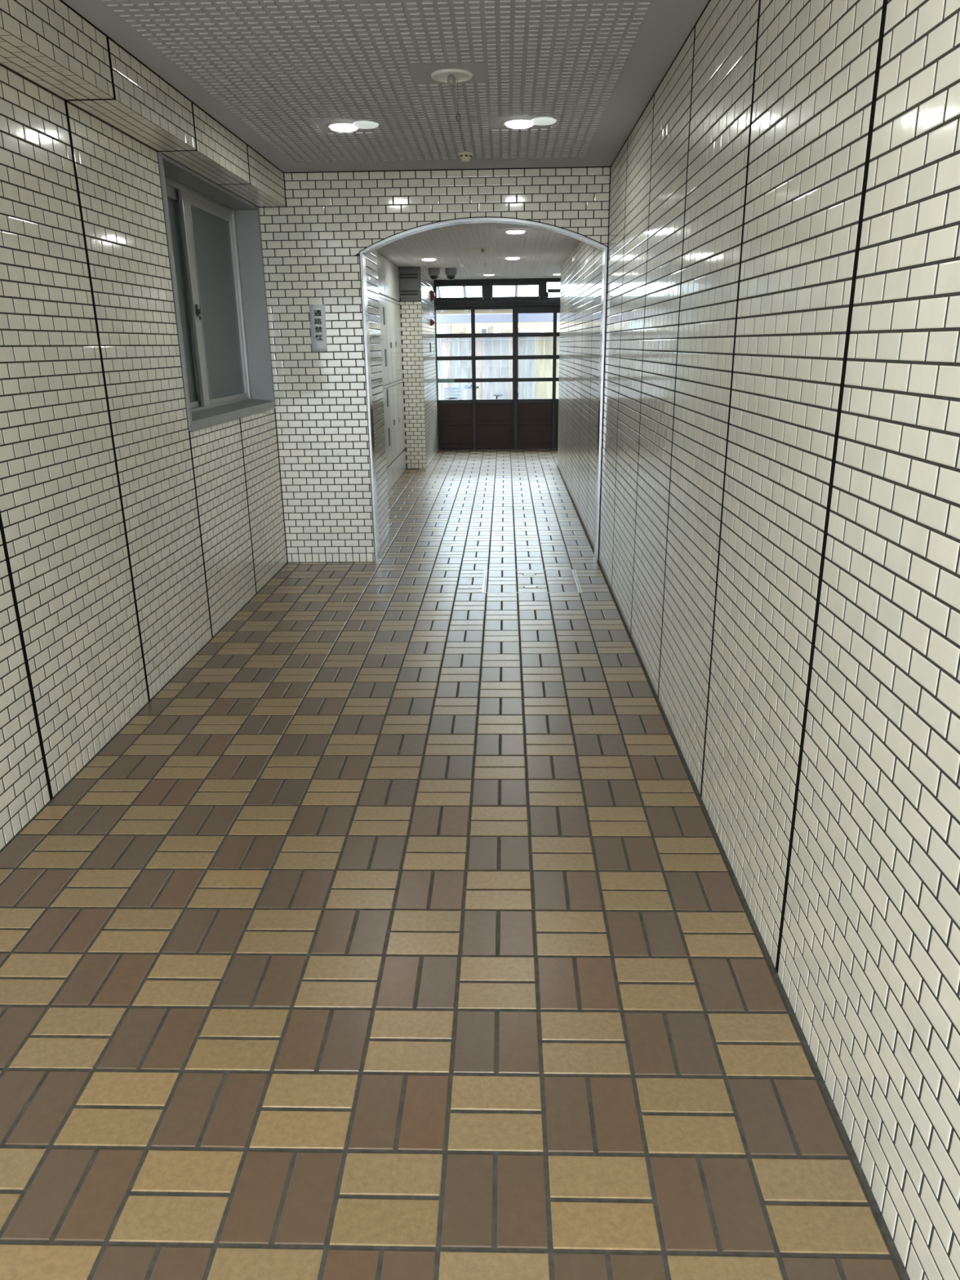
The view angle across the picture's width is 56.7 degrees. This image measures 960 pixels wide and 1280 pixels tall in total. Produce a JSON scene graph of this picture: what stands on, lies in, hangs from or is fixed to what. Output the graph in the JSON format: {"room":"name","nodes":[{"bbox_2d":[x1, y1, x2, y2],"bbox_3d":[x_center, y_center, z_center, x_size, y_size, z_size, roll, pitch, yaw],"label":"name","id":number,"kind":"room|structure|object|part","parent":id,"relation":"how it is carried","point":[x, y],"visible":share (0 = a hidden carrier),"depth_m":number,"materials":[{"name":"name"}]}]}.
{"room":"apartment building corridor","nodes":[
{"label":"apartment building corridor","id":0,"kind":"room"},
{"bbox_2d":[0,0,285,207],"bbox_3d":[-1.487,-1.601,1.770,0.188,0.203,8.576,0,18,2],"label":"beam","id":1,"kind":"structure","parent":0,"point":[48,43],"depth_m":3.42,"materials":[{"name":"tile"}]},
{"bbox_2d":[0,64,287,850],"bbox_3d":[-1.644,-0.479,2.211,0.160,2.606,8.696,0,18,2],"label":"wall","id":2,"kind":"structure","parent":0,"point":[131,536],"depth_m":3.50,"materials":[{"name":"tile"}]},
{"bbox_2d":[157,151,275,431],"bbox_3d":[-1.589,-1.963,5.221,0.240,1.284,1.775,0,18,2],"label":"window","id":3,"kind":"structure","parent":2,"relation":"in","point":[214,237],"depth_m":5.49,"materials":[{"name":"silver metal"}]},
{"bbox_3d":[-1.692,-1.836,4.793,0.022,1.162,0.811,0,18,2],"label":"sash","id":4,"kind":"part","parent":3,"relation":"part of","materials":[{"name":"silver metal"}]},
{"bbox_3d":[-1.693,-1.822,4.782,0.005,1.085,0.725,0,18,2],"label":"pane","id":5,"kind":"part","parent":3,"relation":"part of","materials":[{"name":"clear glass"}]},
{"bbox_3d":[-1.641,-2.089,5.550,0.022,1.162,0.957,0,18,2],"label":"sash","id":6,"kind":"part","parent":3,"relation":"part of","materials":[{"name":"silver metal"}]},
{"bbox_3d":[-1.641,-2.089,5.583,0.005,1.085,0.808,0,18,2],"label":"pane","id":7,"kind":"part","parent":3,"relation":"part of","materials":[{"name":"clear glass"}]},
{"bbox_3d":[-1.582,-1.390,5.420,0.240,0.070,1.727,0,18,2],"label":"sill","id":8,"kind":"part","parent":3,"relation":"part of","materials":[{"name":"grey metal"}]},
{"bbox_2d":[364,249,389,556],"bbox_3d":[-1.227,-1.873,6.662,0.920,2.430,0.639,0,18,2],"label":"wall","id":9,"kind":"structure","parent":0,"point":[371,270],"depth_m":6.68,"materials":[{"name":"tile"}]},
{"bbox_2d":[62,0,709,172],"bbox_3d":[-0.405,-1.774,1.698,2.750,0.156,8.806,0,18,2],"label":"ceiling","id":10,"kind":"structure","parent":0,"point":[274,73],"depth_m":3.64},
{"bbox_2d":[327,120,378,132],"bbox_3d":[-0.652,-2.646,4.582,0.281,0.024,0.171,5,19,16],"label":"recessed light","id":11,"kind":"object","parent":10,"relation":"in","point":[341,126],"visible":1,"depth_m":4.54,"materials":[{"name":"white plastic"}]},
{"bbox_2d":[330,124,357,132],"bbox_3d":[-0.704,-2.646,4.598,0.140,0.016,0.140,0,18,2],"label":"diffuser","id":12,"kind":"object","parent":11,"relation":"attached to","point":[337,127],"depth_m":4.56,"materials":[{"name":"white plastic"}]},
{"bbox_2d":[431,68,472,121],"bbox_3d":[-0.118,-2.306,3.778,0.176,0.166,0.176,0,18,2],"label":"emergency light","id":13,"kind":"object","parent":10,"relation":"attached to","point":[450,76],"visible":1,"depth_m":3.75,"materials":[{"name":"white plastic"}]},
{"bbox_3d":[-0.121,-2.364,3.759,0.036,0.039,0.036,0,18,2],"label":"bulb","id":14,"kind":"part","parent":13,"relation":"part of","materials":[{"name":"grey glass"}]},
{"bbox_3d":[-0.095,-2.317,3.816,0.018,0.163,0.003,0,18,2],"label":"pull cord","id":15,"kind":"part","parent":13,"relation":"part of","materials":[{"name":"black metal"}]},
{"bbox_2d":[457,151,473,162],"bbox_3d":[-0.086,-2.869,5.285,0.100,0.050,0.100,0,18,2],"label":"smoke detector","id":16,"kind":"object","parent":10,"relation":"attached to","point":[465,157],"visible":1,"depth_m":5.26,"materials":[{"name":"beige plastic"}]},
{"bbox_2d":[502,117,556,128],"bbox_3d":[0.257,-2.648,4.556,0.281,0.024,0.171,5,19,16],"label":"recessed light","id":17,"kind":"object","parent":10,"relation":"in","point":[517,123],"visible":1,"depth_m":4.52,"materials":[{"name":"white plastic"}]},
{"bbox_2d":[506,120,533,128],"bbox_3d":[0.204,-2.648,4.572,0.140,0.016,0.140,0,18,2],"label":"diffuser","id":18,"kind":"object","parent":17,"relation":"attached to","point":[517,124],"depth_m":4.53,"materials":[{"name":"white plastic"}]},
{"bbox_2d":[398,266,438,468],"bbox_3d":[-1.105,-3.741,12.272,0.850,2.430,2.270,0,18,2],"label":"wall pillar","id":19,"kind":"structure","parent":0,"point":[417,333],"depth_m":11.39,"materials":[{"name":"tile"}]},
{"bbox_2d":[399,266,422,301],"bbox_3d":[-0.853,-4.341,10.844,0.268,0.388,0.054,0,18,2],"label":"vent box","id":20,"kind":"object","parent":19,"relation":"attached to","point":[410,277],"visible":1,"depth_m":10.83,"materials":[{"name":"grey metal"}]},
{"bbox_2d":[430,289,435,301],"bbox_3d":[-0.652,-4.764,12.303,0.060,0.149,0.150,0,18,2],"label":"bell","id":21,"kind":"object","parent":19,"relation":"attached to","point":[432,293],"visible":1,"depth_m":12.25,"materials":[{"name":"red plastic"}]},
{"bbox_2d":[430,319,435,325],"bbox_3d":[-0.652,-4.394,12.300,0.058,0.091,0.092,0,18,2],"label":"lamp","id":22,"kind":"object","parent":19,"relation":"attached to","point":[432,322],"visible":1,"depth_m":12.27,"materials":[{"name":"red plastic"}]},
{"bbox_2d":[258,166,610,562],"bbox_3d":[-0.350,-1.886,6.230,2.522,2.706,0.125,0,18,2],"label":"wall","id":23,"kind":"structure","parent":0,"point":[312,245],"depth_m":6.01,"materials":[{"name":"tile"}]},
{"bbox_2d":[309,304,327,351],"bbox_3d":[-1.110,-2.140,6.097,0.110,0.303,0.005,0,18,1],"label":"sign plate","id":24,"kind":"object","parent":23,"relation":"attached to","point":[317,312],"visible":1,"depth_m":6.10,"materials":[{"name":"white metal"}]},
{"bbox_2d":[359,216,608,562],"bbox_3d":[0.034,-1.704,6.276,1.660,2.323,0.143,0,18,2],"label":"trim","id":25,"kind":"structure","parent":23,"relation":"attached to","point":[372,247],"depth_m":6.10,"materials":[{"name":"silver metal"}]},
{"bbox_2d":[0,448,902,1279],"bbox_3d":[0.140,-0.215,5.664,4.400,0.120,16.966,0,18,2],"label":"floor","id":26,"kind":"structure","parent":0,"point":[405,931],"depth_m":2.28,"materials":[{"name":"tile"}]},
{"bbox_2d":[377,252,393,491],"bbox_3d":[-1.262,-2.449,8.399,0.433,2.427,2.980,0,18,2],"label":"tall cabinet","id":27,"kind":"object","parent":26,"relation":"on","point":[380,258],"visible":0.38,"depth_m":9.52,"materials":[{"name":"grey metal"}]},
{"bbox_3d":[-1.067,-3.415,8.072,0.012,0.385,2.974,0,18,2],"label":"panel","id":28,"kind":"part","parent":27,"relation":"part of","materials":[{"name":"white metal"}]},
{"bbox_3d":[-1.032,-3.089,9.224,0.012,0.869,0.994,0,18,2],"label":"door","id":29,"kind":"part","parent":27,"relation":"part of","materials":[{"name":"white metal"}]},
{"bbox_3d":[-1.020,-3.449,9.457,0.004,0.180,0.110,0,18,2],"label":"slot handle","id":30,"kind":"part","parent":27,"relation":"part of","materials":[{"name":"black"}]},
{"bbox_3d":[-1.014,-3.045,9.591,0.004,0.180,0.110,0,18,2],"label":"slot handle","id":31,"kind":"part","parent":27,"relation":"part of","materials":[{"name":"black"}]},
{"bbox_3d":[-1.022,-2.252,9.502,0.012,0.814,0.994,0,18,2],"label":"door","id":32,"kind":"part","parent":27,"relation":"part of","materials":[{"name":"beige metal"}]},
{"bbox_3d":[-1.009,-2.649,9.723,0.004,0.185,0.110,0,18,2],"label":"slot handle","id":33,"kind":"part","parent":27,"relation":"part of","materials":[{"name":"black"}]},
{"bbox_3d":[-1.004,-2.253,9.855,0.004,0.190,0.110,0,18,2],"label":"slot handle","id":34,"kind":"part","parent":27,"relation":"part of","materials":[{"name":"black"}]},
{"bbox_2d":[383,257,406,484],"bbox_3d":[-1.203,-3.146,10.490,0.434,2.427,1.419,0,18,2],"label":"tall cabinet","id":35,"kind":"object","parent":26,"relation":"on","point":[392,296],"visible":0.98,"depth_m":10.42,"materials":[{"name":"grey metal"}]},
{"bbox_3d":[-1.015,-3.300,9.857,0.012,0.869,0.319,0,18,2],"label":"door","id":36,"kind":"part","parent":35,"relation":"part of","materials":[{"name":"white metal"}]},
{"bbox_3d":[-1.008,-4.111,10.163,0.012,0.385,1.413,0,18,2],"label":"panel","id":37,"kind":"part","parent":35,"relation":"part of","materials":[{"name":"white metal"}]},
{"bbox_3d":[-1.008,-3.904,10.232,0.008,0.029,1.413,0,18,2],"label":"rail","id":38,"kind":"part","parent":35,"relation":"part of","materials":[{"name":"white metal"}]},
{"bbox_3d":[-1.004,-2.462,10.136,0.012,0.814,0.319,0,18,2],"label":"door","id":39,"kind":"part","parent":35,"relation":"part of","materials":[{"name":"beige metal"}]},
{"bbox_3d":[-1.005,-3.419,10.215,0.012,0.869,0.424,0,18,2],"label":"door","id":40,"kind":"part","parent":35,"relation":"part of","materials":[{"name":"white metal"}]},
{"bbox_3d":[-0.997,-3.041,10.519,0.008,0.029,1.413,0,18,2],"label":"rail","id":41,"kind":"part","parent":35,"relation":"part of","materials":[{"name":"white metal"}]},
{"bbox_3d":[-0.994,-2.582,10.494,0.012,0.814,0.424,0,18,2],"label":"door","id":42,"kind":"part","parent":35,"relation":"part of","materials":[{"name":"beige metal"}]},
{"bbox_3d":[-0.990,-3.592,10.734,0.012,0.869,0.658,0,18,2],"label":"door","id":43,"kind":"part","parent":35,"relation":"part of","materials":[{"name":"white metal"}]},
{"bbox_3d":[-0.979,-2.755,11.012,0.012,0.814,0.658,0,18,2],"label":"door","id":44,"kind":"part","parent":35,"relation":"part of","materials":[{"name":"beige metal"}]},
{"bbox_2d":[434,298,559,449],"bbox_3d":[0.850,-3.929,13.257,2.998,2.157,0.140,0,18,2],"label":"trim","id":45,"kind":"structure","parent":26,"relation":"on","point":[525,302],"depth_m":12.89,"materials":[{"name":"black metal"}]},
{"bbox_2d":[435,306,514,448],"bbox_3d":[-0.059,-3.905,13.335,1.176,2.035,0.045,0,18,2],"label":"door","id":46,"kind":"structure","parent":45,"relation":"attached to","point":[480,424],"depth_m":13.48,"materials":[{"name":"black"}]},
{"bbox_2d":[436,378,453,382],"bbox_3d":[-0.519,-3.889,13.328,0.262,0.050,0.009,0,18,2],"label":"tape","id":47,"kind":"object","parent":46,"relation":"attached to","point":[437,380],"visible":1,"depth_m":13.32,"materials":[{"name":"green"}]},
{"bbox_3d":[-0.371,-3.454,13.494,0.518,0.254,0.022,0,18,2],"label":"solid panel","id":48,"kind":"part","parent":46,"relation":"part of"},
{"bbox_3d":[-0.367,-3.143,13.598,0.518,0.275,0.022,0,18,2],"label":"solid panel","id":49,"kind":"part","parent":46,"relation":"part of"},
{"bbox_3d":[0.220,-3.456,13.477,0.557,0.254,0.022,0,18,2],"label":"solid panel","id":50,"kind":"part","parent":46,"relation":"part of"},
{"bbox_3d":[0.224,-3.145,13.580,0.557,0.275,0.022,0,18,2],"label":"solid panel","id":51,"kind":"part","parent":46,"relation":"part of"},
{"bbox_2d":[434,276,560,300],"bbox_3d":[0.833,-5.068,12.809,2.998,0.298,0.210,0,18,2],"label":"window","id":52,"kind":"structure","parent":45,"relation":"attached to","point":[486,285],"depth_m":12.84,"materials":[{"name":"black"}]},
{"bbox_3d":[1.290,-4.997,12.794,0.651,0.106,0.160,0,18,2],"label":"tilted vent sash","id":53,"kind":"part","parent":52,"relation":"part of","materials":[{"name":"black"}]},
{"bbox_2d":[514,306,559,448],"bbox_3d":[1.118,-3.886,13.226,1.222,2.040,0.100,0,18,2],"label":"door","id":54,"kind":"structure","parent":45,"relation":"attached to","point":[535,420],"depth_m":13.37,"materials":[{"name":"black"}]},
{"bbox_3d":[0.835,-3.131,13.515,0.517,0.275,0.022,0,18,2],"label":"solid panel","id":55,"kind":"part","parent":54,"relation":"part of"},
{"bbox_3d":[0.831,-3.442,13.412,0.517,0.254,0.022,0,18,2],"label":"solid panel","id":56,"kind":"part","parent":54,"relation":"part of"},
{"bbox_3d":[1.406,-3.133,13.499,0.534,0.275,0.022,0,18,2],"label":"solid panel","id":57,"kind":"part","parent":54,"relation":"part of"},
{"bbox_3d":[1.402,-3.444,13.395,0.534,0.254,0.022,0,18,2],"label":"solid panel","id":58,"kind":"part","parent":54,"relation":"part of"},
{"bbox_2d":[481,569,582,593],"bbox_3d":[0.344,-0.401,6.026,0.648,0.006,0.618,0,18,2],"label":"floor hatch","id":59,"kind":"object","parent":26,"relation":"on","point":[485,575],"visible":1,"depth_m":5.97,"materials":[{"name":"silver metal"}]},
{"bbox_3d":[0.027,-0.398,6.029,0.014,0.005,0.605,0,18,2],"label":"rail","id":60,"kind":"part","parent":59,"relation":"part of","materials":[{"name":"silver metal"}]},
{"bbox_3d":[0.042,-0.398,6.028,0.008,0.004,0.605,0,18,2],"label":"rail","id":61,"kind":"part","parent":59,"relation":"part of","materials":[{"name":"silver metal"}]},
{"bbox_3d":[0.646,-0.400,6.011,0.013,0.005,0.605,0,18,2],"label":"rail","id":62,"kind":"part","parent":59,"relation":"part of","materials":[{"name":"silver metal"}]},
{"bbox_3d":[0.664,-0.400,6.010,0.008,0.004,0.605,0,18,2],"label":"rail","id":63,"kind":"part","parent":59,"relation":"part of","materials":[{"name":"silver metal"}]},
{"bbox_2d":[376,222,578,278],"bbox_3d":[0.410,-4.235,9.379,4.050,0.303,7.364,0,18,2],"label":"ceiling","id":64,"kind":"structure","parent":0,"point":[542,252],"depth_m":9.01,"materials":[{"name":"white paint"}]},
{"bbox_2d":[420,257,436,261],"bbox_3d":[-0.565,-4.207,9.828,0.182,0.024,0.182,0,18,2],"label":"recessed light","id":65,"kind":"object","parent":64,"relation":"in","point":[422,259],"visible":1,"depth_m":9.78,"materials":[{"name":"white plastic"}]},
{"bbox_2d":[422,258,435,261],"bbox_3d":[-0.565,-4.202,9.829,0.150,0.016,0.150,0,18,2],"label":"diffuser","id":66,"kind":"object","parent":65,"relation":"attached to","point":[425,260],"depth_m":9.78,"materials":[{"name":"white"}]},
{"bbox_2d":[427,267,439,279],"bbox_3d":[-0.571,-4.543,11.033,0.144,0.140,0.144,0,18,2],"label":"dome camera","id":67,"kind":"object","parent":64,"relation":"attached to","point":[433,273],"visible":1,"depth_m":10.98,"materials":[{"name":"grey plastic"}]},
{"bbox_2d":[444,267,456,279],"bbox_3d":[-0.362,-4.555,11.063,0.144,0.140,0.144,0,18,2],"label":"dome camera","id":68,"kind":"object","parent":64,"relation":"attached to","point":[451,273],"visible":1,"depth_m":11.01,"materials":[{"name":"grey plastic"}]},
{"bbox_2d":[474,247,491,266],"bbox_3d":[0.028,-3.811,8.851,0.176,0.166,0.176,0,18,2],"label":"emergency light","id":69,"kind":"object","parent":64,"relation":"attached to","point":[482,249],"visible":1,"depth_m":8.81,"materials":[{"name":"white plastic"}]},
{"bbox_2d":[482,273,495,275],"bbox_3d":[0.123,-4.982,12.133,0.182,0.024,0.182,0,18,2],"label":"recessed light","id":70,"kind":"object","parent":64,"relation":"in","point":[486,274],"visible":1,"depth_m":12.08,"materials":[{"name":"white plastic"}]},
{"bbox_2d":[504,257,520,259],"bbox_3d":[0.361,-4.216,9.819,0.182,0.024,0.182,0,18,2],"label":"recessed light","id":71,"kind":"object","parent":64,"relation":"in","point":[506,258],"visible":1,"depth_m":9.77,"materials":[{"name":"white plastic"}]},
{"bbox_2d":[504,229,526,234],"bbox_3d":[0.300,-3.445,7.506,0.182,0.024,0.182,0,18,2],"label":"recessed light","id":72,"kind":"object","parent":64,"relation":"in","point":[512,231],"visible":1,"depth_m":7.46,"materials":[{"name":"white plastic"}]},
{"bbox_2d":[506,230,524,234],"bbox_3d":[0.300,-3.441,7.507,0.150,0.016,0.150,0,18,2],"label":"diffuser","id":73,"kind":"object","parent":72,"relation":"attached to","point":[512,232],"depth_m":7.46,"materials":[{"name":"white plastic"}]},
{"bbox_2d":[557,0,959,1279],"bbox_3d":[0.912,-1.317,4.635,0.210,2.609,13.960,0,18,2],"label":"wall","id":74,"kind":"structure","parent":0,"point":[779,560],"depth_m":1.93,"materials":[{"name":"tile"}]},
{"label":"outside","id":75,"kind":"structure","parent":0,"visible":0},
{"bbox_3d":[-0.063,1.061,1.996,24.000,0.180,80.000,0,18,2],"label":"ground","id":76,"kind":"structure","parent":75,"visible":0},
{"bbox_2d":[446,395,457,399],"bbox_3d":[-0.684,-3.556,14.162,1.559,0.911,0.589,1,18,5],"label":"bicycle","id":77,"kind":"object","parent":76,"relation":"on","point":[450,397],"visible":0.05,"depth_m":13.99,"materials":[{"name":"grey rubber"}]},
{"bbox_2d":[444,384,502,399],"bbox_3d":[0.063,-3.760,14.746,1.559,0.911,0.589,-2,18,-5],"label":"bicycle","id":78,"kind":"object","parent":76,"relation":"on","point":[469,386],"visible":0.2,"depth_m":14.61,"materials":[{"name":"grey metal"}]},
{"bbox_2d":[444,387,461,399],"bbox_3d":[-0.450,-4.025,14.607,0.269,0.223,0.323,-2,18,-5],"label":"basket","id":79,"kind":"object","parent":78,"relation":"on","point":[445,388],"depth_m":14.48,"materials":[{"name":"paint"}]},
{"bbox_2d":[436,336,559,399],"bbox_3d":[0.505,-4.323,15.170,8.404,1.665,0.080,0,18,2],"label":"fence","id":80,"kind":"object","parent":76,"relation":"on","point":[484,369],"visible":0.03,"depth_m":15.07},
{"bbox_3d":[0.501,-4.513,15.107,8.400,1.265,0.080,0,18,2],"label":"rail","id":81,"kind":"part","parent":80,"relation":"part of","materials":[{"name":"black metal"}]},
{"bbox_2d":[435,309,559,399],"bbox_3d":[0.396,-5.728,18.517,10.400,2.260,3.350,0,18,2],"label":"house","id":82,"kind":"structure","parent":76,"relation":"on","point":[539,326],"depth_m":16.92,"materials":[{"name":"grey metal"}]},
{"bbox_3d":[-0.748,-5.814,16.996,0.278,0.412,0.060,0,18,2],"label":"pale door","id":83,"kind":"part","parent":82,"relation":"part of","materials":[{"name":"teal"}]},
{"bbox_3d":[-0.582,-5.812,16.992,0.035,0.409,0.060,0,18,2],"label":"door frame","id":84,"kind":"part","parent":82,"relation":"part of","materials":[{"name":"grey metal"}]},
{"bbox_2d":[435,285,559,323],"bbox_3d":[0.470,-4.539,14.045,8.400,2.826,1.680,0,18,2],"label":"canopy","id":85,"kind":"object","parent":76,"relation":"on","point":[482,317],"visible":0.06,"depth_m":14.49,"materials":[{"name":"grey metal"}]}
]}

